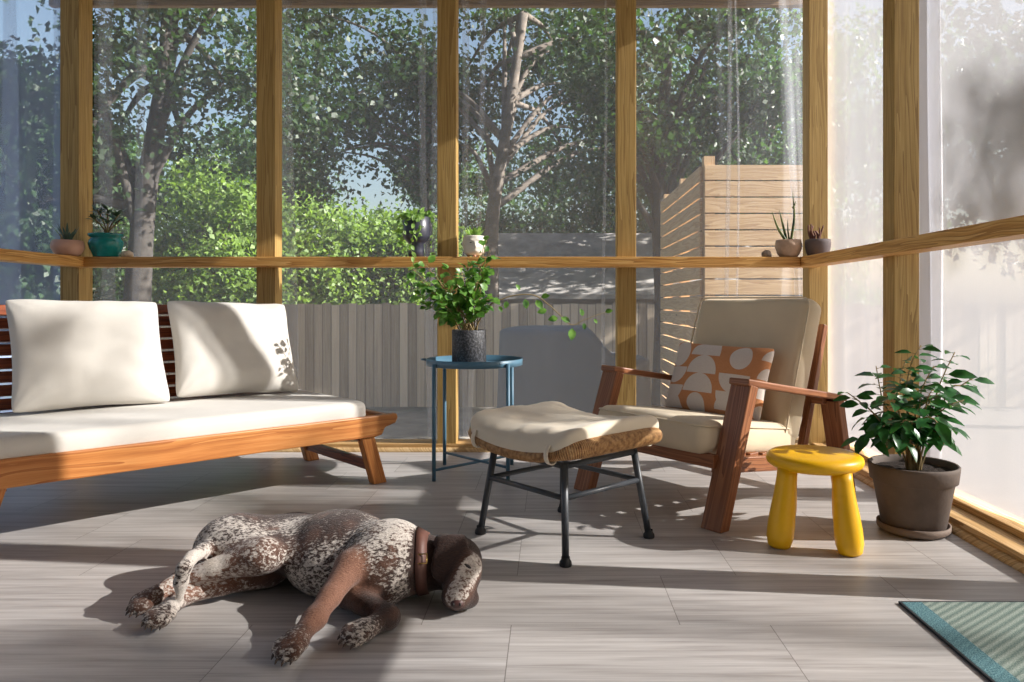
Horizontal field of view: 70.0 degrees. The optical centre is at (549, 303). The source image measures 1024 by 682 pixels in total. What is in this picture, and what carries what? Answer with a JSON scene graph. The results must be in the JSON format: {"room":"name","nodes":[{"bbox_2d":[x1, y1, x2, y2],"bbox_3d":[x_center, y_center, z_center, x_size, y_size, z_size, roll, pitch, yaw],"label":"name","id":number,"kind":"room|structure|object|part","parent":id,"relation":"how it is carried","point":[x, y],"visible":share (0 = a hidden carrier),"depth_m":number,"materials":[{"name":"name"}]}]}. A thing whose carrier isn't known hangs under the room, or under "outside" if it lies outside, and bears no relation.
{"room":"sunroom","nodes":[
{"label":"sunroom","id":0,"kind":"room"},
{"bbox_2d":[0,0,92,300],"bbox_3d":[-2.447,-0.927,1.427,0.216,3.355,4.855,0,0,0],"label":"wooden window frame","id":1,"kind":"structure","parent":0,"point":[76,16],"depth_m":3.72,"materials":[{"name":"brown wood"}]},
{"bbox_3d":[-2.385,-0.211,1.376,0.091,0.051,4.752,0,0,0],"label":"rail","id":2,"kind":"part","parent":1,"relation":"part of","materials":[{"name":"brown wood"}]},
{"bbox_2d":[50,223,84,255],"bbox_3d":[-2.392,-0.320,3.620,0.146,0.165,0.146,0,0,0],"label":"potted succulent","id":3,"kind":"object","parent":1,"relation":"on","point":[66,245],"visible":0.89,"depth_m":3.58,"materials":[{"name":"ceramic"}]},
{"bbox_3d":[-2.449,-0.604,3.776,0.097,2.708,0.112,0,0,0],"label":"post","id":4,"kind":"part","parent":1,"relation":"part of","materials":[{"name":"brown wood"}]},
{"bbox_2d":[50,239,84,255],"bbox_3d":[-2.392,-0.277,3.620,0.146,0.078,0.146,0,0,0],"label":"bowl","id":5,"kind":"object","parent":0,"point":[71,247],"depth_m":3.57,"materials":[{"name":"pink ceramic"}]},
{"bbox_2d":[84,0,808,446],"bbox_3d":[-0.540,-0.604,3.757,3.720,2.708,0.195,0,0,0],"label":"wooden window frame","id":6,"kind":"structure","parent":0,"point":[268,262],"depth_m":3.72,"materials":[{"name":"brown wood"}]},
{"bbox_2d":[85,204,125,256],"bbox_3d":[-2.244,-0.374,3.712,0.203,0.272,0.164,0,0,0],"label":"jade plant","id":7,"kind":"object","parent":6,"relation":"on","point":[100,244],"visible":0.96,"depth_m":3.67,"materials":[{"name":"green plant"}]},
{"bbox_3d":[-2.258,-0.297,3.712,0.164,0.119,0.164,0,0,0],"label":"pot","id":8,"kind":"part","parent":7,"relation":"part of","materials":[{"name":"teal ceramic"}]},
{"bbox_2d":[121,250,133,256],"bbox_3d":[-2.143,-0.255,3.702,0.059,0.035,0.046,0,0,0],"label":"seashell","id":9,"kind":"object","parent":6,"relation":"on","point":[127,253],"visible":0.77,"depth_m":3.69,"materials":[{"name":"beige"}]},
{"bbox_3d":[-1.448,-0.604,3.768,0.097,2.708,0.097,0,0,0],"label":"post","id":10,"kind":"part","parent":6,"relation":"part of","materials":[{"name":"brown wood"}]},
{"bbox_2d":[270,447,488,451],"bbox_3d":[-0.540,0.740,3.705,3.720,0.020,0.020,0,0,0],"label":"baseboard","id":11,"kind":"structure","parent":6,"relation":"attached to","point":[347,449],"depth_m":3.70,"materials":[{"name":"brown wood"}]},
{"bbox_2d":[392,207,435,284],"bbox_3d":[-0.680,-0.299,3.698,0.204,0.408,0.211,0,0,0],"label":"trailing plant","id":12,"kind":"object","parent":6,"relation":"on","point":[415,231],"visible":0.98,"depth_m":3.65,"materials":[{"name":"green plant"}]},
{"bbox_3d":[-0.679,-0.340,3.712,0.138,0.204,0.138,0,0,0],"label":"pot","id":13,"kind":"part","parent":12,"relation":"part of","materials":[{"name":"stone"}]},
{"bbox_3d":[-0.540,-0.211,3.706,3.596,0.051,0.092,0,0,0],"label":"rail","id":14,"kind":"part","parent":6,"relation":"part of","materials":[{"name":"brown wood"}]},
{"bbox_3d":[-0.526,-0.604,3.768,0.097,2.708,0.097,0,0,0],"label":"post","id":15,"kind":"part","parent":6,"relation":"part of","materials":[{"name":"brown wood"}]},
{"bbox_2d":[463,226,484,256],"bbox_3d":[-0.387,-0.320,3.712,0.112,0.164,0.113,0,0,31],"label":"planter","id":16,"kind":"object","parent":6,"relation":"on","point":[471,246],"visible":0.86,"depth_m":3.67,"materials":[{"name":"white ceramic"}]},
{"bbox_3d":[-0.386,-0.297,3.712,0.113,0.098,0.112,0,0,34],"label":"pot","id":17,"kind":"part","parent":16,"relation":"part of","materials":[{"name":"white ceramic"}]},
{"bbox_3d":[-0.540,0.731,3.785,3.720,0.038,0.140,0,0,0],"label":"sill plate","id":18,"kind":"part","parent":6,"relation":"part of","materials":[{"name":"brown wood"}]},
{"bbox_3d":[0.391,-0.604,3.768,0.097,2.708,0.097,0,0,0],"label":"post","id":19,"kind":"part","parent":6,"relation":"part of","materials":[{"name":"brown wood"}]},
{"bbox_2d":[761,250,771,256],"bbox_3d":[1.097,-0.256,3.704,0.051,0.036,0.047,0,0,0],"label":"stone","id":20,"kind":"object","parent":6,"relation":"on","point":[766,253],"visible":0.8,"depth_m":3.69,"materials":[{"name":"beige stone"}]},
{"bbox_2d":[772,197,801,256],"bbox_3d":[1.213,-0.405,3.712,0.132,0.335,0.132,0,0,39],"label":"potted snake plant","id":21,"kind":"object","parent":6,"relation":"on","point":[785,247],"visible":0.94,"depth_m":3.68,"materials":[{"name":"green plant"}]},
{"bbox_2d":[775,239,801,256],"bbox_3d":[1.213,-0.282,3.712,0.132,0.088,0.132,0,0,0],"label":"plant pot","id":22,"kind":"object","parent":21,"relation":"attached to","point":[783,247],"depth_m":3.66,"materials":[{"name":"beige ceramic"}]},
{"bbox_2d":[452,329,485,361],"bbox_3d":[-0.360,0.188,3.250,0.153,0.147,0.153,0,0,0],"label":"pot","id":23,"kind":"object","parent":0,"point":[468,345],"depth_m":3.18,"materials":[{"name":"grey stone"}]},
{"bbox_2d":[0,452,1023,681],"bbox_3d":[-0.520,0.810,1.440,4.080,0.120,4.880,0,0,0],"label":"floor","id":24,"kind":"structure","parent":0,"point":[690,602],"depth_m":1.95,"materials":[{"name":"grey wood"}]},
{"bbox_2d":[0,305,396,505],"bbox_3d":[-1.476,0.376,2.881,1.498,0.748,0.836,0,0,-43],"label":"sofa","id":25,"kind":"object","parent":24,"relation":"on","point":[37,447],"visible":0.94,"depth_m":2.63,"materials":[{"name":"white fabric"}]},
{"bbox_3d":[-1.679,0.626,2.162,0.126,0.247,0.045,0,0,-43],"label":"leg","id":26,"kind":"part","parent":25,"relation":"part of","materials":[{"name":"brown wood"}]},
{"bbox_2d":[5,299,169,412],"bbox_3d":[-1.783,0.189,2.835,0.518,0.415,0.283,0,0,-42],"label":"throw pillow","id":27,"kind":"object","parent":25,"relation":"on","point":[66,354],"visible":1,"depth_m":2.75,"materials":[{"name":"white fabric"}]},
{"bbox_3d":[-1.426,0.506,2.828,1.498,0.088,0.690,0,0,-43],"label":"frame","id":28,"kind":"part","parent":25,"relation":"part of","materials":[{"name":"brown wood"}]},
{"bbox_2d":[167,301,297,396],"bbox_3d":[-1.389,0.191,3.215,0.513,0.410,0.273,0,0,-40],"label":"throw pillow","id":29,"kind":"object","parent":25,"relation":"on","point":[220,347],"visible":1,"depth_m":3.13,"materials":[{"name":"white fabric"}]},
{"bbox_3d":[-1.173,0.626,3.493,0.126,0.247,0.045,0,0,-43],"label":"leg","id":30,"kind":"part","parent":25,"relation":"part of","materials":[{"name":"brown wood"}]},
{"bbox_3d":[-0.747,0.626,3.043,0.126,0.247,0.045,0,0,-43],"label":"leg","id":31,"kind":"part","parent":25,"relation":"part of","materials":[{"name":"brown wood"}]},
{"bbox_2d":[125,509,481,666],"bbox_3d":[-0.592,0.648,1.806,0.795,0.198,0.551,0,0,21],"label":"dog","id":32,"kind":"object","parent":24,"relation":"on","point":[358,562],"visible":1,"depth_m":1.80},
{"bbox_2d":[421,355,522,480],"bbox_3d":[-0.347,0.495,3.250,0.453,0.509,0.429,0,0,0],"label":"side table","id":33,"kind":"object","parent":24,"relation":"on","point":[492,361],"visible":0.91,"depth_m":3.10,"materials":[{"name":"blue metal"}]},
{"bbox_3d":[-0.492,0.502,3.093,0.017,0.496,0.017,0,0,0],"label":"leg","id":34,"kind":"part","parent":33,"relation":"part of","materials":[{"name":"blue metal"}]},
{"bbox_3d":[-0.492,0.502,3.407,0.017,0.496,0.017,0,0,0],"label":"leg","id":35,"kind":"part","parent":33,"relation":"part of","materials":[{"name":"blue metal"}]},
{"bbox_2d":[426,355,522,368],"bbox_3d":[-0.335,0.257,3.250,0.429,0.031,0.429,0,0,0],"label":"tray","id":36,"kind":"object","parent":33,"relation":"on","point":[492,361],"depth_m":3.09,"materials":[{"name":"blue metal"}]},
{"bbox_3d":[-0.178,0.502,3.093,0.017,0.496,0.017,0,0,0],"label":"leg","id":37,"kind":"part","parent":33,"relation":"part of","materials":[{"name":"blue metal"}]},
{"bbox_2d":[407,236,612,361],"bbox_3d":[-0.175,-0.017,3.233,0.905,0.568,0.268,0,0,0],"label":"potted plant","id":38,"kind":"object","parent":33,"relation":"on","point":[468,344],"visible":0.98,"depth_m":3.20,"materials":[{"name":"green plant"}]},
{"bbox_3d":[-0.178,0.502,3.407,0.017,0.496,0.017,0,0,0],"label":"leg","id":39,"kind":"part","parent":33,"relation":"part of","materials":[{"name":"blue metal"}]},
{"bbox_2d":[468,401,661,567],"bbox_3d":[0.046,0.548,2.365,0.482,0.404,0.532,0,0,-43],"label":"ottoman","id":40,"kind":"object","parent":24,"relation":"on","point":[549,434],"visible":1,"depth_m":2.23,"materials":[{"name":"beige fabric"}]},
{"bbox_3d":[-0.203,0.607,2.381,0.069,0.282,0.023,0,0,8],"label":"leg","id":41,"kind":"part","parent":40,"relation":"part of","materials":[{"name":"grey metal"}]},
{"bbox_3d":[0.046,0.607,2.612,0.023,0.282,0.069,0,0,-4],"label":"leg","id":42,"kind":"part","parent":40,"relation":"part of","materials":[{"name":"grey metal"}]},
{"bbox_3d":[0.045,0.427,2.364,0.468,0.086,0.532,0,0,-43],"label":"woven seat","id":43,"kind":"part","parent":40,"relation":"part of","materials":[{"name":"wicker"}]},
{"bbox_3d":[0.044,0.607,2.115,0.023,0.282,0.069,0,0,-4],"label":"leg","id":44,"kind":"part","parent":40,"relation":"part of","materials":[{"name":"grey metal"}]},
{"bbox_2d":[471,401,658,452],"bbox_3d":[0.045,0.407,2.364,0.456,0.122,0.484,0,0,-43],"label":"cushion","id":45,"kind":"object","parent":40,"relation":"on","point":[549,426],"depth_m":2.25,"materials":[{"name":"fabric"}]},
{"bbox_3d":[0.045,0.475,2.364,0.331,0.019,0.347,0,0,-43],"label":"frame","id":46,"kind":"part","parent":40,"relation":"part of","materials":[{"name":"grey metal"}]},
{"bbox_3d":[0.293,0.607,2.346,0.069,0.282,0.023,0,0,8],"label":"leg","id":47,"kind":"part","parent":40,"relation":"part of","materials":[{"name":"grey metal"}]},
{"bbox_2d":[574,296,855,532],"bbox_3d":[0.658,0.360,2.935,0.848,0.780,0.745,0,0,-38],"label":"armchair","id":48,"kind":"object","parent":24,"relation":"on","point":[731,444],"visible":0.77,"depth_m":2.83,"materials":[{"name":"beige fabric"}]},
{"bbox_3d":[0.201,0.512,2.995,0.204,0.476,0.085,0,0,-38],"label":"leg","id":49,"kind":"part","parent":48,"relation":"part of","materials":[{"name":"brown wood"}]},
{"bbox_3d":[0.485,0.318,3.219,0.629,0.126,0.085,0,0,-38],"label":"armrest","id":50,"kind":"part","parent":48,"relation":"part of","materials":[{"name":"brown wood"}]},
{"bbox_3d":[0.378,0.536,2.714,0.030,0.045,0.600,0,0,-38],"label":"rail","id":51,"kind":"part","parent":48,"relation":"part of","materials":[{"name":"brown wood"}]},
{"bbox_2d":[598,405,794,453],"bbox_3d":[0.568,0.487,2.864,0.572,0.128,0.557,9,-5,-38],"label":"seat cushion","id":52,"kind":"object","parent":48,"relation":"on","point":[684,431],"depth_m":2.65,"materials":[{"name":"beige fabric"}]},
{"bbox_2d":[665,342,773,420],"bbox_3d":[0.679,0.308,2.967,0.164,0.284,0.467,0,0,-43],"label":"throw pillow","id":53,"kind":"object","parent":48,"relation":"on","point":[701,375],"visible":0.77,"depth_m":2.92,"materials":[{"name":"orange fabric"}]},
{"bbox_3d":[0.610,0.512,2.477,0.204,0.476,0.085,0,0,-38],"label":"leg","id":54,"kind":"part","parent":48,"relation":"part of","materials":[{"name":"brown wood"}]},
{"bbox_3d":[0.860,0.591,2.725,0.765,0.136,0.030,0,0,-38],"label":"rail","id":55,"kind":"part","parent":48,"relation":"part of","materials":[{"name":"brown wood"}]},
{"bbox_2d":[693,298,820,439],"bbox_3d":[0.820,0.255,3.063,0.132,0.578,0.568,23,-14,-36],"label":"cushion","id":56,"kind":"object","parent":48,"relation":"on","point":[787,326],"depth_m":2.90,"materials":[{"name":"beige fabric"}]},
{"bbox_3d":[0.894,0.318,2.701,0.629,0.126,0.085,0,0,-38],"label":"armrest","id":57,"kind":"part","parent":48,"relation":"part of","materials":[{"name":"brown wood"}]},
{"bbox_3d":[1.144,0.560,2.899,0.130,0.379,0.080,0,0,-38],"label":"leg","id":58,"kind":"part","parent":48,"relation":"part of","materials":[{"name":"brown wood"}]},
{"bbox_2d":[766,445,864,556],"bbox_3d":[0.838,0.612,2.315,0.296,0.285,0.296,0,0,20],"label":"stool","id":59,"kind":"object","parent":24,"relation":"on","point":[840,464],"visible":1,"depth_m":2.22,"materials":[{"name":"yellow plastic"}]},
{"bbox_3d":[0.717,0.630,2.259,0.092,0.248,0.091,0,0,20],"label":"leg","id":60,"kind":"part","parent":59,"relation":"part of","materials":[{"name":"yellow plastic"}]},
{"bbox_3d":[0.781,0.630,2.436,0.092,0.248,0.091,0,0,20],"label":"leg","id":61,"kind":"part","parent":59,"relation":"part of","materials":[{"name":"yellow plastic"}]},
{"bbox_3d":[0.838,0.494,2.315,0.296,0.048,0.296,0,0,20],"label":"seat","id":62,"kind":"part","parent":59,"relation":"part of","materials":[{"name":"yellow plastic"}]},
{"bbox_3d":[0.959,0.630,2.372,0.092,0.248,0.091,0,0,20],"label":"leg","id":63,"kind":"part","parent":59,"relation":"part of","materials":[{"name":"yellow plastic"}]},
{"bbox_3d":[0.894,0.630,2.195,0.092,0.248,0.091,0,0,20],"label":"leg","id":64,"kind":"part","parent":59,"relation":"part of","materials":[{"name":"yellow plastic"}]},
{"bbox_2d":[833,344,993,539],"bbox_3d":[1.202,0.440,2.386,0.494,0.615,0.332,0,0,-18],"label":"potted shrub","id":65,"kind":"object","parent":24,"relation":"on","point":[914,491],"visible":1,"depth_m":2.34,"materials":[{"name":"green plant"}]},
{"bbox_2d":[867,454,960,531],"bbox_3d":[1.200,0.630,2.412,0.278,0.212,0.278,0,0,0],"label":"pot","id":66,"kind":"object","parent":65,"relation":"attached to","point":[911,496],"depth_m":2.33,"materials":[{"name":"ceramic"}]},
{"bbox_2d":[898,601,1023,681],"bbox_3d":[1.092,0.747,1.378,0.440,0.006,0.900,0,0,0],"label":"rug","id":67,"kind":"object","parent":24,"relation":"on","point":[988,635],"visible":1,"depth_m":1.67,"materials":[{"name":"teal fabric"}]},
{"bbox_2d":[796,0,1023,562],"bbox_3d":[1.385,-0.927,1.427,0.251,3.355,4.855,0,0,0],"label":"wooden window frame","id":68,"kind":"structure","parent":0,"point":[901,246],"depth_m":2.80,"materials":[{"name":"brown wood"}]},
{"bbox_3d":[1.369,-0.604,3.768,0.097,2.708,0.097,0,0,0],"label":"post","id":69,"kind":"part","parent":68,"relation":"part of","materials":[{"name":"brown wood"}]},
{"bbox_2d":[805,224,830,254],"bbox_3d":[1.341,-0.319,3.655,0.126,0.162,0.126,0,0,0],"label":"potted succulent","id":70,"kind":"object","parent":68,"relation":"on","point":[813,246],"visible":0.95,"depth_m":3.62,"materials":[{"name":"grey ceramic"}]},
{"bbox_2d":[805,239,830,254],"bbox_3d":[1.341,-0.280,3.655,0.126,0.085,0.126,0,0,0],"label":"bowl","id":71,"kind":"object","parent":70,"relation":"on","point":[812,246],"depth_m":3.61,"materials":[{"name":"grey ceramic"}]},
{"bbox_2d":[828,0,930,456],"bbox_3d":[1.457,-0.645,3.325,0.055,2.650,1.050,0,0,0],"label":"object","id":72,"kind":"object","parent":68,"relation":"hanging from","point":[855,27],"visible":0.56,"depth_m":3.43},
{"bbox_3d":[1.369,-0.668,2.849,0.097,2.837,0.097,0,0,0],"label":"post","id":73,"kind":"part","parent":68,"relation":"part of","materials":[{"name":"brown wood"}]},
{"bbox_3d":[1.305,-0.211,1.376,0.092,0.051,4.752,0,0,0],"label":"rail","id":74,"kind":"part","parent":68,"relation":"part of","materials":[{"name":"brown wood"}]},
{"bbox_3d":[1.405,0.729,1.427,0.140,0.042,4.855,0,0,0],"label":"sill plate","id":75,"kind":"part","parent":68,"relation":"part of","materials":[{"name":"brown wood"}]},
{"bbox_3d":[1.465,0.697,1.427,0.090,0.023,4.855,0,0,0],"label":"sill plate","id":76,"kind":"part","parent":68,"relation":"part of","materials":[{"name":"brown wood"}]},
{"bbox_2d":[854,472,1023,573],"bbox_3d":[1.325,0.740,1.360,0.020,0.020,4.720,0,0,0],"label":"baseboard","id":77,"kind":"structure","parent":68,"relation":"attached to","point":[989,549],"depth_m":2.23,"materials":[{"name":"brown wood"}]},
{"bbox_2d":[927,0,1023,521],"bbox_3d":[1.467,-0.735,2.375,0.042,2.830,1.050,0,0,0],"label":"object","id":78,"kind":"object","parent":68,"relation":"hanging from","point":[975,48],"visible":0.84,"depth_m":2.47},
{"label":"outside","id":79,"kind":"structure","parent":0,"visible":0},
{"label":"ground","id":80,"kind":"structure","parent":79,"visible":0},
{"bbox_2d":[477,8,802,406],"bbox_3d":[2.209,-1.888,12.125,5.764,7.384,4.667,0,0,-31],"label":"shade tree","id":81,"kind":"object","parent":80,"relation":"on","point":[670,108],"visible":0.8,"depth_m":11.54,"materials":[{"name":"green plant"}]},
{"bbox_3d":[2.209,-3.399,12.125,5.764,4.361,4.667,0,0,-31],"label":"crown","id":82,"kind":"part","parent":81,"relation":"part of","materials":[{"name":"green plant"}]},
{"bbox_2d":[482,233,799,324],"bbox_3d":[1.850,0.075,17.000,6.500,3.450,4.200,0,0,0],"label":"shed","id":83,"kind":"object","parent":80,"relation":"on","point":[563,285],"visible":0.06,"depth_m":15.49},
{"bbox_2d":[636,8,802,246],"bbox_3d":[5.614,-2.526,15.763,8.644,8.652,5.269,0,0,0],"label":"tree","id":84,"kind":"object","parent":80,"relation":"on","point":[799,16],"visible":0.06,"depth_m":15.57,"materials":[{"name":"green plant"}]},
{"bbox_3d":[-0.665,-2.312,1.625,4.470,0.883,5.450,0,0,0],"label":"ceiling","id":85,"kind":"structure","parent":0,"visible":0},
{"bbox_2d":[49,0,802,7],"bbox_3d":[-0.665,-1.847,4.240,4.470,0.245,0.040,0,0,0],"label":"ceiling beam","id":86,"kind":"structure","parent":85,"relation":"attached to","point":[52,3],"depth_m":4.22,"materials":[{"name":"brown wood"}]},
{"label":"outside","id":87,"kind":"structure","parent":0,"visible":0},
{"bbox_2d":[366,407,496,438],"bbox_3d":[0.000,1.831,39.020,90.000,0.046,70.000,0,0,0],"label":"ground","id":88,"kind":"structure","parent":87,"point":[411,422],"depth_m":11.25,"materials":[{"name":"grey concrete"}]},
{"bbox_2d":[0,20,146,412],"bbox_3d":[-8.571,-1.129,11.442,4.721,7.080,4.703,0,0,-23],"label":"tree","id":89,"kind":"object","parent":88,"relation":"on","point":[17,281],"visible":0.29,"depth_m":10.84,"materials":[{"name":"green plant"}]},
{"bbox_2d":[0,37,162,293],"bbox_3d":[-14.650,-2.573,19.941,7.432,9.293,5.493,0,0,-5],"label":"tree","id":90,"kind":"object","parent":88,"relation":"on","point":[35,38],"visible":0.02,"depth_m":20.51,"materials":[{"name":"green plant"}]},
{"bbox_2d":[56,120,235,302],"bbox_3d":[-13.772,-2.179,24.012,6.549,8.028,5.411,0,0,7],"label":"tree","id":91,"kind":"object","parent":88,"relation":"on","point":[134,152],"visible":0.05,"depth_m":23.42,"materials":[{"name":"green plant"}]},
{"bbox_2d":[0,0,365,301],"bbox_3d":[-6.221,-2.065,11.136,6.611,7.742,4.302,0,0,-8],"label":"leaning tree","id":92,"kind":"object","parent":88,"relation":"on","point":[139,182],"visible":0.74,"depth_m":11.03,"materials":[{"name":"green plant"}]},
{"bbox_2d":[116,142,320,304],"bbox_3d":[-8.936,-1.260,19.133,5.757,6.140,4.955,0,0,14],"label":"bush","id":93,"kind":"object","parent":88,"relation":"on","point":[226,206],"visible":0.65,"depth_m":18.15,"materials":[{"name":"green plant"}]},
{"bbox_2d":[163,115,352,249],"bbox_3d":[-10.415,-2.562,26.010,6.622,8.736,6.059,0,0,-34],"label":"tree","id":94,"kind":"object","parent":88,"relation":"on","point":[221,119],"visible":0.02,"depth_m":25.75,"materials":[{"name":"green plant"}]},
{"bbox_2d":[212,178,399,304],"bbox_3d":[-6.925,-0.944,20.859,6.211,5.510,4.861,0,0,3],"label":"bush","id":95,"kind":"object","parent":88,"relation":"on","point":[324,283],"visible":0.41,"depth_m":20.10,"materials":[{"name":"green plant"}]},
{"bbox_2d":[200,8,487,304],"bbox_3d":[-4.271,-2.451,14.783,5.904,8.503,5.422,0,0,22],"label":"leafy tree","id":96,"kind":"object","parent":88,"relation":"on","point":[424,181],"visible":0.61,"depth_m":14.88,"materials":[{"name":"green plant"}]},
{"bbox_2d":[306,200,471,304],"bbox_3d":[-4.858,-0.676,21.818,5.220,4.976,5.038,0,0,-36],"label":"sunlit tree","id":97,"kind":"object","parent":88,"relation":"on","point":[404,293],"visible":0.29,"depth_m":20.88,"materials":[{"name":"green plant"}]},
{"bbox_2d":[156,303,699,408],"bbox_3d":[0.300,0.890,12.565,18.600,1.820,0.170,0,0,0],"label":"fence","id":98,"kind":"object","parent":88,"relation":"on","point":[370,354],"visible":0.16,"depth_m":12.49,"materials":[{"name":"grey wood"}]},
{"bbox_2d":[361,133,531,290],"bbox_3d":[-3.397,-2.213,27.026,6.979,8.041,6.068,0,0,-12],"label":"tree","id":99,"kind":"object","parent":88,"relation":"on","point":[475,217],"visible":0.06,"depth_m":26.23,"materials":[{"name":"green plant"}]},
{"bbox_2d":[343,8,699,303],"bbox_3d":[-0.581,-2.486,15.083,7.500,8.573,3.886,0,0,-3],"label":"forked tree","id":100,"kind":"object","parent":88,"relation":"on","point":[512,93],"visible":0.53,"depth_m":14.21,"materials":[{"name":"green plant"}]},
{"bbox_2d":[459,124,638,299],"bbox_3d":[-0.403,-2.042,24.367,5.957,7.949,6.228,0,0,-42],"label":"tree","id":101,"kind":"object","parent":88,"relation":"on","point":[543,222],"visible":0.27,"depth_m":23.51,"materials":[{"name":"green plant"}]},
{"bbox_2d":[497,325,651,412],"bbox_3d":[0.260,1.020,8.000,1.712,1.560,1.069,0,0,0],"label":"furniture","id":102,"kind":"object","parent":88,"relation":"on","point":[555,367],"visible":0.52,"depth_m":7.50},
{"bbox_2d":[534,146,646,232],"bbox_3d":[2.583,-1.864,25.100,7.242,8.271,5.256,0,0,0],"label":"tree","id":103,"kind":"object","parent":88,"relation":"on","point":[601,180],"visible":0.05,"depth_m":24.58,"materials":[{"name":"green plant"}]},
{"bbox_2d":[587,131,754,232],"bbox_3d":[4.393,-1.815,22.831,6.137,7.579,5.757,0,0,32],"label":"tree","id":104,"kind":"object","parent":88,"relation":"on","point":[641,225],"visible":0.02,"depth_m":22.25,"materials":[{"name":"green plant"}]},
{"bbox_2d":[660,156,802,438],"bbox_3d":[1.770,0.290,7.094,1.060,3.020,2.212,0,0,0],"label":"privacy screen","id":105,"kind":"object","parent":88,"relation":"on","point":[681,219],"visible":0.33,"depth_m":5.99,"materials":[{"name":"brown wood"}]},
{"bbox_3d":[1.315,0.290,8.145,0.090,3.020,0.090,0,0,0],"label":"screen post","id":106,"kind":"part","parent":105,"relation":"part of","materials":[{"name":"brown wood"}]},
{"bbox_3d":[1.315,0.290,7.145,0.090,3.020,0.090,0,0,0],"label":"screen post","id":107,"kind":"part","parent":105,"relation":"part of","materials":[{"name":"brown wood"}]},
{"bbox_3d":[1.315,0.290,6.065,0.090,3.020,0.090,0,0,0],"label":"screen post","id":108,"kind":"part","parent":105,"relation":"part of","materials":[{"name":"brown wood"}]},
{"bbox_2d":[694,112,802,295],"bbox_3d":[7.668,-1.950,22.092,7.124,8.497,5.795,0,0,3],"label":"tree","id":109,"kind":"object","parent":88,"relation":"on","point":[779,130],"visible":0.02,"depth_m":21.36,"materials":[{"name":"green plant"}]}
]}

